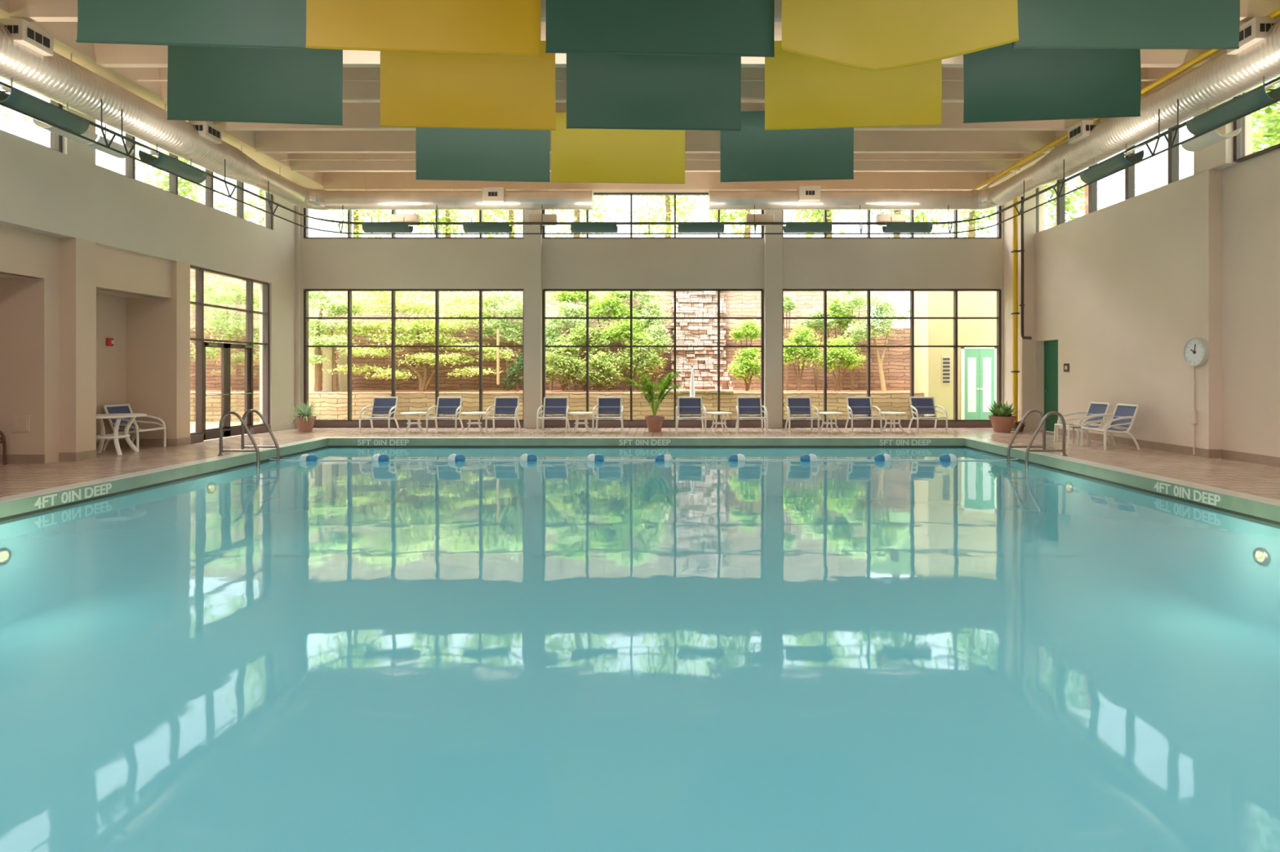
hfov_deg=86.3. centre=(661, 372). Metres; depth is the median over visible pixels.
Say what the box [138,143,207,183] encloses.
light
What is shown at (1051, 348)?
door
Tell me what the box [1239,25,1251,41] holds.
grille
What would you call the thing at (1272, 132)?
tree
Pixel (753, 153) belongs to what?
ceiling panel
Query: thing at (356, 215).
tree
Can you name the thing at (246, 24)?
ceiling panel
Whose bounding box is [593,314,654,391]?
shrub
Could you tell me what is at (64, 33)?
ceiling beam
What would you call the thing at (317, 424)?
trim
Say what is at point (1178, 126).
lighting truss
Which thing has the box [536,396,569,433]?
sling chair
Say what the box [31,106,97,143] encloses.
reflector
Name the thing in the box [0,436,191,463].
baseboard
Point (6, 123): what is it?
tree
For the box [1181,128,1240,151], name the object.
reflector
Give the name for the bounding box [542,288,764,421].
window
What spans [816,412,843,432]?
side table
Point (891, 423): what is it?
side table
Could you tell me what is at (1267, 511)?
trim
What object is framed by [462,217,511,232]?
light
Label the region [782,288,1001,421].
window
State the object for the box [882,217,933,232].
light
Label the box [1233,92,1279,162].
window
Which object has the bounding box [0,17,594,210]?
air duct
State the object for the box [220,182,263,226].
tree
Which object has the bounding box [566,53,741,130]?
ceiling panel
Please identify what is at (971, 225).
tree
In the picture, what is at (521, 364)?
shrub
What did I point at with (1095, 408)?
sling chair
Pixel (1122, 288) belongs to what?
wall
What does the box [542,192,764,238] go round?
window
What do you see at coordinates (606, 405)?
sling chair
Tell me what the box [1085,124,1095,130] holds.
grille
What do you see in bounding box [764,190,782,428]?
column
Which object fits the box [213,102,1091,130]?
ceiling beam
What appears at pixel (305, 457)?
float
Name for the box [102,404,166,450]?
sling chair
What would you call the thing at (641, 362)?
shrub
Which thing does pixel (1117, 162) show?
light
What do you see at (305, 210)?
window
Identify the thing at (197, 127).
grille
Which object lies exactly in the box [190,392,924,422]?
wall
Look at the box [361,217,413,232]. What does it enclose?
light
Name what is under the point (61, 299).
wall
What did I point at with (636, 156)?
ceiling panel
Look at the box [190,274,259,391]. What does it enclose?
tree
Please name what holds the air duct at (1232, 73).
hanging from the ceiling
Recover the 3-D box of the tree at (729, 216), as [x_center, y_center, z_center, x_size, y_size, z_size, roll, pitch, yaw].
[3.082,-7.097,27.845,3.678,6.376,3.176,0,0,-4]
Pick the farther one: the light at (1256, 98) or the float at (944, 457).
the float at (944, 457)
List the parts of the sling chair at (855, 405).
leg, leg, backrest, seat, seat frame, leg, leg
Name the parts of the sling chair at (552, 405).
leg, seat frame, seat, backrest, leg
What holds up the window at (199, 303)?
in the wall at (44, 190)
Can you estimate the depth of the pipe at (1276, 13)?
11.55 m
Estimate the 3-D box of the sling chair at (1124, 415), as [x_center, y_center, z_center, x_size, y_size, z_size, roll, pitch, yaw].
[8.892,1.067,13.500,0.744,0.879,0.765,0,0,0]
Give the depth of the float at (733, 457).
13.12 m
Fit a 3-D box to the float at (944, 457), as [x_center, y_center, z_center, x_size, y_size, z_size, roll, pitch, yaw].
[5.551,1.680,13.200,0.330,0.210,0.207,0,0,0]
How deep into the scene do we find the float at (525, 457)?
13.12 m
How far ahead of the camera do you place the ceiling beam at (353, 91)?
12.26 m
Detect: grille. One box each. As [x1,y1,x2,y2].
[4,25,17,33]
[26,26,49,48]
[192,124,203,130]
[208,125,220,138]
[488,191,497,195]
[805,191,814,195]
[1069,125,1080,138]
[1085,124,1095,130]
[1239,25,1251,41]
[1259,22,1275,31]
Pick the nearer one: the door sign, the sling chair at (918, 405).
the door sign
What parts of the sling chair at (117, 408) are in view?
leg, backrest, armrest, leg, seat frame, leg, seat, armrest, leg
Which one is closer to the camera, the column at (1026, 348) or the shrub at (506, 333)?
the column at (1026, 348)
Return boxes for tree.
[0,105,48,140]
[123,143,229,213]
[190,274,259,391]
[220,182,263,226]
[308,291,374,391]
[311,291,518,391]
[324,209,405,237]
[402,209,475,237]
[462,209,523,237]
[545,195,629,237]
[617,195,708,237]
[697,195,759,237]
[783,209,844,237]
[831,291,910,391]
[856,209,953,237]
[940,207,996,237]
[1044,177,1108,226]
[1252,75,1279,152]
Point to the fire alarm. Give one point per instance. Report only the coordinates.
(109, 341)
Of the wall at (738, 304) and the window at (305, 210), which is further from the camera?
the wall at (738, 304)
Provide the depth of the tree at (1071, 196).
27.70 m
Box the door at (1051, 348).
[1044,340,1057,431]
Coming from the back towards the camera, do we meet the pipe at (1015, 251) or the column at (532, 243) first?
the column at (532, 243)
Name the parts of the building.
door glass, door, door frame, door, door glass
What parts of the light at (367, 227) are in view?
lamp shade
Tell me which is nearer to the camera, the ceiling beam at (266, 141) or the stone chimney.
the ceiling beam at (266, 141)
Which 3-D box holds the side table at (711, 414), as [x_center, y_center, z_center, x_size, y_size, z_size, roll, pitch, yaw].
[1.459,1.260,17.200,0.660,0.501,0.660,0,0,0]
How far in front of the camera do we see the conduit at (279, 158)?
15.99 m
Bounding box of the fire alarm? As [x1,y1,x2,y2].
[106,337,114,346]
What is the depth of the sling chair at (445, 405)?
17.50 m
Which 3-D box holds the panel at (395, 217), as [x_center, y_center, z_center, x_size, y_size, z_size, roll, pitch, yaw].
[-6.597,-4.035,17.555,0.720,0.479,0.209,0,0,0]
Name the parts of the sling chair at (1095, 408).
leg, armrest, leg, seat, seat frame, armrest, backrest, leg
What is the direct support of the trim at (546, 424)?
attached to the wall at (325, 263)
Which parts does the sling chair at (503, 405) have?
leg, seat frame, seat, backrest, leg, leg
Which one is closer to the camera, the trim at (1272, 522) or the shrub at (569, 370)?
the trim at (1272, 522)
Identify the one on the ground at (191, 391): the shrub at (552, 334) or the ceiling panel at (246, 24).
the shrub at (552, 334)
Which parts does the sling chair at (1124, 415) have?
leg, armrest, leg, seat, seat frame, leg, armrest, backrest, leg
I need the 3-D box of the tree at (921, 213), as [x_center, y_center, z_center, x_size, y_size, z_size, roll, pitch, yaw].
[9.847,-7.161,27.438,4.718,6.502,3.748,0,0,8]
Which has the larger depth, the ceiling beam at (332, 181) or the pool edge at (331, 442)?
the ceiling beam at (332, 181)
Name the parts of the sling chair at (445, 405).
leg, leg, seat frame, seat, backrest, leg, leg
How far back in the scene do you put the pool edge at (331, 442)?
15.53 m
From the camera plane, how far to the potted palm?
17.17 m
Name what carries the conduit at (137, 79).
attached to the ceiling beam at (1152, 73)
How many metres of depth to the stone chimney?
24.14 m
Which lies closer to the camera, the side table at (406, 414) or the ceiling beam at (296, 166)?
the ceiling beam at (296, 166)
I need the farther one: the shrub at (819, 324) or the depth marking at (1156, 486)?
the shrub at (819, 324)
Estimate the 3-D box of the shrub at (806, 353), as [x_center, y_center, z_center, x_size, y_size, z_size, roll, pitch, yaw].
[4.595,-0.548,22.353,1.691,2.308,1.230,0,0,-27]
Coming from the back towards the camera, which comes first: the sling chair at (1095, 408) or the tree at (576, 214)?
the tree at (576, 214)
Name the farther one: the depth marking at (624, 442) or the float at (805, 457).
the depth marking at (624, 442)
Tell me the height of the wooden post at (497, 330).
1.807 m
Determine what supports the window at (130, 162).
in the wall at (44, 190)
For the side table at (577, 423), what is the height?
0.501 m
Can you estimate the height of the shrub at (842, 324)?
3.529 m
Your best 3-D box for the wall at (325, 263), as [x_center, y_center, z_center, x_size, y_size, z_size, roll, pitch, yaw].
[-0.135,-2.125,18.600,20.070,7.250,0.300,0,0,0]
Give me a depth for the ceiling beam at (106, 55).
10.84 m
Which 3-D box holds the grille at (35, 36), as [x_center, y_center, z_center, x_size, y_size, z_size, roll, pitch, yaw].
[-8.719,-4.685,9.550,0.010,0.130,0.340,0,0,0]
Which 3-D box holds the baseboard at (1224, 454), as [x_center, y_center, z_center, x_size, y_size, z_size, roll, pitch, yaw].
[9.707,1.425,3.750,0.245,0.150,25.500,0,0,0]
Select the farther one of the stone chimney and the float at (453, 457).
the stone chimney
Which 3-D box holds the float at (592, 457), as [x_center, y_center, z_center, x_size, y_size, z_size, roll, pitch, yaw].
[-1.273,1.680,13.200,0.330,0.210,0.207,0,0,0]
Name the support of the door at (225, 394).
attached to the window at (199, 303)
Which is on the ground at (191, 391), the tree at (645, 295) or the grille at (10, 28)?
the tree at (645, 295)
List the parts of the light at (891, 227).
lamp shade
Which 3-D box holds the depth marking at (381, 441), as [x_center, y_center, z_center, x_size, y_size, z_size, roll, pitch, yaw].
[-6.331,1.595,15.528,1.170,0.135,0.008,0,0,0]
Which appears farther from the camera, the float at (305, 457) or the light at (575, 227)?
the light at (575, 227)
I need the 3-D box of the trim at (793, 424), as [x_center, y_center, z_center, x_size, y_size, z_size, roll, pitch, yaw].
[6.235,1.415,18.570,5.980,0.170,0.200,0,0,0]
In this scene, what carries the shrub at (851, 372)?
on the ground at (191, 391)
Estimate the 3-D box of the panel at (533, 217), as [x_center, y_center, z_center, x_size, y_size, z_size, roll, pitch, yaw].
[-3.040,-4.035,17.555,0.720,0.479,0.209,0,0,0]
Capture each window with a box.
[0,99,62,152]
[96,133,272,230]
[190,265,269,435]
[303,208,523,238]
[303,288,523,421]
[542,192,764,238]
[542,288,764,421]
[782,205,1001,238]
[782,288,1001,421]
[1035,124,1178,233]
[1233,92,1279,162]
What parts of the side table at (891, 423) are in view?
leg, leg, leg, leg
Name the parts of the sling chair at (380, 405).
leg, leg, seat frame, seat, backrest, leg, leg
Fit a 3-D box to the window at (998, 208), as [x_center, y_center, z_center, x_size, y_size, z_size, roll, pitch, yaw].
[6.235,-4.255,18.570,5.990,1.255,0.140,0,0,0]
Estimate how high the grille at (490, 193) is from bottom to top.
0.110 m
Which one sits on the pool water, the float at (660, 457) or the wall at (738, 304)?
the float at (660, 457)
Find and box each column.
[294,204,300,428]
[523,190,542,428]
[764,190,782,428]
[1004,188,1035,431]
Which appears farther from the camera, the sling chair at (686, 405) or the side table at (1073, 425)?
the sling chair at (686, 405)
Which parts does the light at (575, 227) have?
lamp shade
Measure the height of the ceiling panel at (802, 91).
2.361 m
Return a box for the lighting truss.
[0,76,1279,234]
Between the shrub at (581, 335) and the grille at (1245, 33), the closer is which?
the grille at (1245, 33)
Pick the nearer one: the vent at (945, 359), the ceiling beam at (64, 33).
the ceiling beam at (64, 33)
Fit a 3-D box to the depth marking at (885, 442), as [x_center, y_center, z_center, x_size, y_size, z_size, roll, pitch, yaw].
[5.554,1.595,15.528,1.170,0.135,0.008,0,0,0]
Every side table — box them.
[400,412,426,432]
[460,412,488,432]
[568,412,592,432]
[706,412,732,432]
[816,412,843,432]
[879,412,906,432]
[1053,423,1088,445]
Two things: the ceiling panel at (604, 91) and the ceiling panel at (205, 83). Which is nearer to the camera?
the ceiling panel at (205, 83)
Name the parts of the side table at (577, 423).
leg, leg, leg, leg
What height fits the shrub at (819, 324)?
2.920 m
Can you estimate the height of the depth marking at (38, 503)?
0.140 m
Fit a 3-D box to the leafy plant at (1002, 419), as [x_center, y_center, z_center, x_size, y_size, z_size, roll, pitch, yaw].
[8.579,1.103,17.117,0.822,0.793,0.804,0,0,36]
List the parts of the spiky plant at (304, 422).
pot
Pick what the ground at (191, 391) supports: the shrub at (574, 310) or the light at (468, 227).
the shrub at (574, 310)
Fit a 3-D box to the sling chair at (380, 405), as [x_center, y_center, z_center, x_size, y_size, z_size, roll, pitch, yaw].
[-7.114,1.067,17.262,0.765,0.879,0.744,0,0,0]
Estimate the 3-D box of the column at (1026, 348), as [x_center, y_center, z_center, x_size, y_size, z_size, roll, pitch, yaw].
[9.445,-2.125,17.995,0.350,7.250,0.950,0,0,0]
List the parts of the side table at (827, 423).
leg, leg, leg, leg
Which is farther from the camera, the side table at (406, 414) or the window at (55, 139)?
the side table at (406, 414)
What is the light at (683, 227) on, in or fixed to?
attached to the lighting truss
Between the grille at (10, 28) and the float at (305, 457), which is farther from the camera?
the float at (305, 457)
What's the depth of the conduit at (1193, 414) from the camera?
12.26 m
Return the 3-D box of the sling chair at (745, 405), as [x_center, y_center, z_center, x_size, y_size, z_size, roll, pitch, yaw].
[2.266,1.067,17.262,0.765,0.879,0.744,0,0,0]
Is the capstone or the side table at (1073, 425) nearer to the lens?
the side table at (1073, 425)
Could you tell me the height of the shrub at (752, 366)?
1.521 m
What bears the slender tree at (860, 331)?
on the ground at (191, 391)
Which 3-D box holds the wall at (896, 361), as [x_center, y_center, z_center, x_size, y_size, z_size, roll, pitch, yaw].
[-10.325,0.000,24.750,39.350,3.200,0.500,0,0,0]
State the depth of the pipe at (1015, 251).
17.55 m
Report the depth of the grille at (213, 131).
13.29 m
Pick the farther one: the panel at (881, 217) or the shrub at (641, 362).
the shrub at (641, 362)
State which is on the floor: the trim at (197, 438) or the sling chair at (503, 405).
the sling chair at (503, 405)
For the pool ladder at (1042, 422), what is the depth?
12.28 m
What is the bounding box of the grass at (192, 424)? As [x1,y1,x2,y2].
[190,422,259,426]
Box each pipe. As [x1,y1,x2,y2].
[973,7,1279,190]
[1010,197,1019,431]
[1019,196,1031,339]
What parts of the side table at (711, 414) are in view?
leg, leg, leg, leg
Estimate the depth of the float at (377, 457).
13.12 m
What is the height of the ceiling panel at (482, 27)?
2.361 m
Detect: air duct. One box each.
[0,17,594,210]
[708,16,1279,210]
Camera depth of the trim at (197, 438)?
16.57 m
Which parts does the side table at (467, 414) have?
leg, leg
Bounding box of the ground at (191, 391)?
[190,390,910,392]
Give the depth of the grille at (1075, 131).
13.29 m
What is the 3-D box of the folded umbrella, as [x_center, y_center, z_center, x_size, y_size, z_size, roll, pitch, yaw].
[0.892,0.660,19.600,0.400,1.720,0.400,0,0,0]
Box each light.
[0,77,89,134]
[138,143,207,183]
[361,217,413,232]
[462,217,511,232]
[570,217,617,232]
[677,217,724,232]
[783,217,831,232]
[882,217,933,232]
[1079,143,1143,183]
[1186,75,1279,135]
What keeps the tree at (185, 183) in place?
on the ground
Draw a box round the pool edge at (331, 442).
[328,438,964,445]
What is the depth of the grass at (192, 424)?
20.11 m
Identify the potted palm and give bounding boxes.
[621,369,683,431]
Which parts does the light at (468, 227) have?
lamp shade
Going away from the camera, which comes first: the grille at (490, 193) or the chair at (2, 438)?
the chair at (2, 438)
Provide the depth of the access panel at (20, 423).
11.20 m
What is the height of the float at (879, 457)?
0.210 m
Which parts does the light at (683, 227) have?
lamp shade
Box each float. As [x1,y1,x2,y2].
[299,453,318,461]
[371,453,389,461]
[448,453,465,461]
[520,453,537,461]
[586,453,604,461]
[655,453,672,461]
[728,453,745,461]
[800,453,817,461]
[874,453,891,461]
[938,453,957,461]
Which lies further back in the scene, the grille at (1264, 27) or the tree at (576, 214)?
the tree at (576, 214)
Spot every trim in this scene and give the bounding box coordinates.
[0,436,1279,506]
[0,445,1279,525]
[190,425,271,444]
[312,421,523,427]
[543,421,764,427]
[782,421,992,427]
[964,438,1279,522]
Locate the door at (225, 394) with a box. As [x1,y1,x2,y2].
[204,342,253,440]
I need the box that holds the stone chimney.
[668,291,733,390]
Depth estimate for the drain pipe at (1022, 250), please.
17.43 m
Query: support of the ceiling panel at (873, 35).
hanging from the ceiling
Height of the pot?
0.390 m
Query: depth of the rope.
13.19 m
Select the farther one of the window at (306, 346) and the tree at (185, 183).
the tree at (185, 183)
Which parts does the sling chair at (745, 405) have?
leg, backrest, seat, seat frame, leg, leg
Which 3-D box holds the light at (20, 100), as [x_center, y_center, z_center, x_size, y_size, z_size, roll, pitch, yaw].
[-8.600,-3.702,9.450,0.351,0.395,1.200,0,0,0]
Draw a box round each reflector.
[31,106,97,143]
[80,124,133,158]
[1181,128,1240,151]
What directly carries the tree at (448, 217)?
on the ground
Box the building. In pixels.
[914,291,996,419]
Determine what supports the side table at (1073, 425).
on the floor
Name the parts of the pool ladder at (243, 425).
handrail, handrail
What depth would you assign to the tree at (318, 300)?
22.34 m
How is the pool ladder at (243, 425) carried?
attached to the trim at (1247, 496)
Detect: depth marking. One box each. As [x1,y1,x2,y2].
[34,483,111,508]
[357,440,408,445]
[618,440,670,445]
[879,440,930,445]
[1154,481,1220,506]
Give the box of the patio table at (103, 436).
[96,413,146,456]
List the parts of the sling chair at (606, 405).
leg, seat frame, seat, backrest, leg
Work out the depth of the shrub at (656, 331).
22.82 m
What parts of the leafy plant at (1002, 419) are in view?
pot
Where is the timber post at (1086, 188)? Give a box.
[1084,182,1088,215]
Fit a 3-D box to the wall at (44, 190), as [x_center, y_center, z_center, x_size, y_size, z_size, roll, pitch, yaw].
[-10.020,-2.125,4.875,0.300,7.250,27.750,0,0,0]
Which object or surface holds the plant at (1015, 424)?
on the floor
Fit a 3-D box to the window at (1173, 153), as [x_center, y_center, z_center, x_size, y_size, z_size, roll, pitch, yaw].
[9.800,-4.235,15.100,0.140,1.335,5.610,0,0,0]
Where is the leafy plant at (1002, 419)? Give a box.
[986,400,1020,432]
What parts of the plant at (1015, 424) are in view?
pot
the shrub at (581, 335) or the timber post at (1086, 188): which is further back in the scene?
the shrub at (581, 335)
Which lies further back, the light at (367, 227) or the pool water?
the light at (367, 227)
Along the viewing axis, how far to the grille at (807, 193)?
17.32 m
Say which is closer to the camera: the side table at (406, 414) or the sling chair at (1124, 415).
the sling chair at (1124, 415)
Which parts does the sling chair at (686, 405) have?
leg, backrest, seat, seat frame, leg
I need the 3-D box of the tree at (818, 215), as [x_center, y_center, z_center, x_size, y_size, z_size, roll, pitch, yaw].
[6.794,-6.906,28.094,3.000,5.994,3.590,0,0,36]
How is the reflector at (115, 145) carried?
hanging from the air duct at (28, 56)
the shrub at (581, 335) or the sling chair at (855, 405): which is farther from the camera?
the shrub at (581, 335)
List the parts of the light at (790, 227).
lamp shade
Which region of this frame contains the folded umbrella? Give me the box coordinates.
[689,365,694,416]
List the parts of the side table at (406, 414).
leg, leg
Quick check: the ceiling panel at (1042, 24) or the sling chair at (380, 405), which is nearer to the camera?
the ceiling panel at (1042, 24)
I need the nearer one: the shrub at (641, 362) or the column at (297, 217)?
the column at (297, 217)
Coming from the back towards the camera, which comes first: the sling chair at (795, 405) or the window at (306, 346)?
the window at (306, 346)
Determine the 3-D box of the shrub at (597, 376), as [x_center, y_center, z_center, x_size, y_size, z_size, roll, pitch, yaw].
[-1.977,-0.084,22.098,1.537,1.473,1.633,0,0,39]
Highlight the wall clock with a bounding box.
[1182,337,1209,367]
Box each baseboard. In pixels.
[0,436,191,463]
[1058,428,1279,466]
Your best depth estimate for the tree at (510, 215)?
28.29 m
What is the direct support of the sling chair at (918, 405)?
on the floor
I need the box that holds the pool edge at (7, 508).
[0,438,328,518]
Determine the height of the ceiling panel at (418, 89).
2.361 m
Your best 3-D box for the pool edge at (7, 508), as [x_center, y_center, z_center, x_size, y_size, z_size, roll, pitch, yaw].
[-7.690,1.584,8.375,0.220,0.172,14.350,0,0,0]
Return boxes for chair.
[0,431,6,465]
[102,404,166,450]
[359,396,399,433]
[426,396,463,433]
[485,396,520,433]
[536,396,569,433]
[591,396,623,433]
[675,396,706,433]
[735,396,768,433]
[784,396,819,433]
[844,396,881,433]
[907,396,947,433]
[1056,401,1111,445]
[1080,403,1140,450]
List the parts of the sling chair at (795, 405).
leg, leg, backrest, seat, seat frame, leg, leg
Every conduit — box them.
[136,78,1171,80]
[279,158,1032,159]
[1189,367,1197,454]
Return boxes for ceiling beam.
[0,0,323,189]
[8,0,1279,22]
[93,22,1208,67]
[159,67,1147,102]
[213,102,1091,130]
[254,130,1055,153]
[289,153,1021,172]
[323,172,989,191]
[989,22,1245,187]
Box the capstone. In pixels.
[666,390,733,392]
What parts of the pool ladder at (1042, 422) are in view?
handrail, handrail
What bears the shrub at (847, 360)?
on the ground at (191, 391)
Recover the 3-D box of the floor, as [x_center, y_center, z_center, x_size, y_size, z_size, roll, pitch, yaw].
[-2.385,1.625,4.975,25.230,0.250,27.950,0,0,0]
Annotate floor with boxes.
[0,426,1279,500]
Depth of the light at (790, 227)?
16.94 m
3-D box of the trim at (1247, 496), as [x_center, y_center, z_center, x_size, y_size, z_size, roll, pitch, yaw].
[-0.340,1.527,8.375,15.120,0.066,14.950,0,0,0]
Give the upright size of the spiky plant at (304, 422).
0.846 m
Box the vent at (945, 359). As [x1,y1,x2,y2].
[942,355,950,383]
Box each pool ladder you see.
[217,409,279,467]
[1007,409,1067,467]
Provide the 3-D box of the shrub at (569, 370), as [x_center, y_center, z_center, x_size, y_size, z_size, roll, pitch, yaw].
[-3.229,-0.212,22.187,1.866,1.660,1.297,0,0,10]
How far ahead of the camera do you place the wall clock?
12.15 m
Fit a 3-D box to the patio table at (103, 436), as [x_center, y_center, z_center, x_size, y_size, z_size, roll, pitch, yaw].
[-10.120,1.150,12.500,1.100,0.740,1.100,0,0,0]
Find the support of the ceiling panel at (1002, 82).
hanging from the ceiling
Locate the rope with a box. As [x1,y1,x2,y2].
[269,458,1017,461]
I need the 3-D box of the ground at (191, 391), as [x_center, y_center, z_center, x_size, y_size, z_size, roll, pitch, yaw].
[-10.500,1.120,22.915,39.000,0.960,3.170,0,0,0]
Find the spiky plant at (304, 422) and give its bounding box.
[284,400,324,431]
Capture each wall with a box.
[0,98,295,431]
[0,224,190,463]
[190,268,866,328]
[190,328,910,390]
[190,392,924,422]
[300,189,1004,407]
[1035,88,1279,457]
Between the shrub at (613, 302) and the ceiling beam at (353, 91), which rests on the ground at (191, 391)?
the shrub at (613, 302)
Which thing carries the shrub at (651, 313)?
on the ground at (191, 391)
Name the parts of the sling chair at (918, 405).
leg, leg, backrest, seat, seat frame, leg, leg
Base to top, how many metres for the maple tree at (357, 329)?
3.850 m
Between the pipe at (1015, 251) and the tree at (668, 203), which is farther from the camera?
the tree at (668, 203)
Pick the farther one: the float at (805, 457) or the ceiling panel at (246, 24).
the float at (805, 457)
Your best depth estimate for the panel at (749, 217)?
17.45 m
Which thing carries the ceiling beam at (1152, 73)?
attached to the ceiling
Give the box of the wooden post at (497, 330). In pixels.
[496,328,499,384]
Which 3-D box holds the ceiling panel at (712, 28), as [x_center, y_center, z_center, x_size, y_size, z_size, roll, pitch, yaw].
[-0.005,-4.589,7.301,2.454,2.361,0.055,0,0,-2]
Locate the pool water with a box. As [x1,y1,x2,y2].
[0,447,1279,851]
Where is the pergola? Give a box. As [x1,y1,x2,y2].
[308,339,347,391]
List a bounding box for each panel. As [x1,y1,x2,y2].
[12,414,29,431]
[75,0,306,49]
[167,45,342,125]
[305,0,541,56]
[379,40,555,129]
[389,208,420,226]
[415,127,550,182]
[528,208,557,226]
[545,0,774,57]
[551,112,684,183]
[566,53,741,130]
[720,111,853,182]
[745,208,774,226]
[764,40,942,129]
[781,0,1019,71]
[875,208,906,226]
[963,42,1141,123]
[1012,0,1239,48]
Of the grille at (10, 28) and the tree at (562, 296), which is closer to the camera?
the grille at (10, 28)
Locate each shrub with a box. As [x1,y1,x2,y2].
[464,291,548,391]
[499,349,523,391]
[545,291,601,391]
[545,299,594,391]
[545,323,564,391]
[545,341,586,391]
[548,324,609,391]
[573,347,627,391]
[578,291,640,391]
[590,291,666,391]
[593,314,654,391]
[608,334,671,391]
[620,297,676,391]
[639,320,673,391]
[727,347,760,391]
[728,319,760,391]
[783,293,797,391]
[783,322,823,391]
[797,306,836,391]
[805,333,883,391]
[815,292,862,391]
[831,291,875,391]
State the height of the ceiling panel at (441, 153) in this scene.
2.361 m
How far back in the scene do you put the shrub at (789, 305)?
23.47 m
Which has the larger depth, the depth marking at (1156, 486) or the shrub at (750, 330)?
the shrub at (750, 330)
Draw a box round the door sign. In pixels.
[1063,363,1069,372]
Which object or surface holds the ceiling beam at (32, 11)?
attached to the ceiling
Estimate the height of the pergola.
1.750 m
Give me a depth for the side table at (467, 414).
17.05 m
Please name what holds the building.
on the grass at (192, 424)

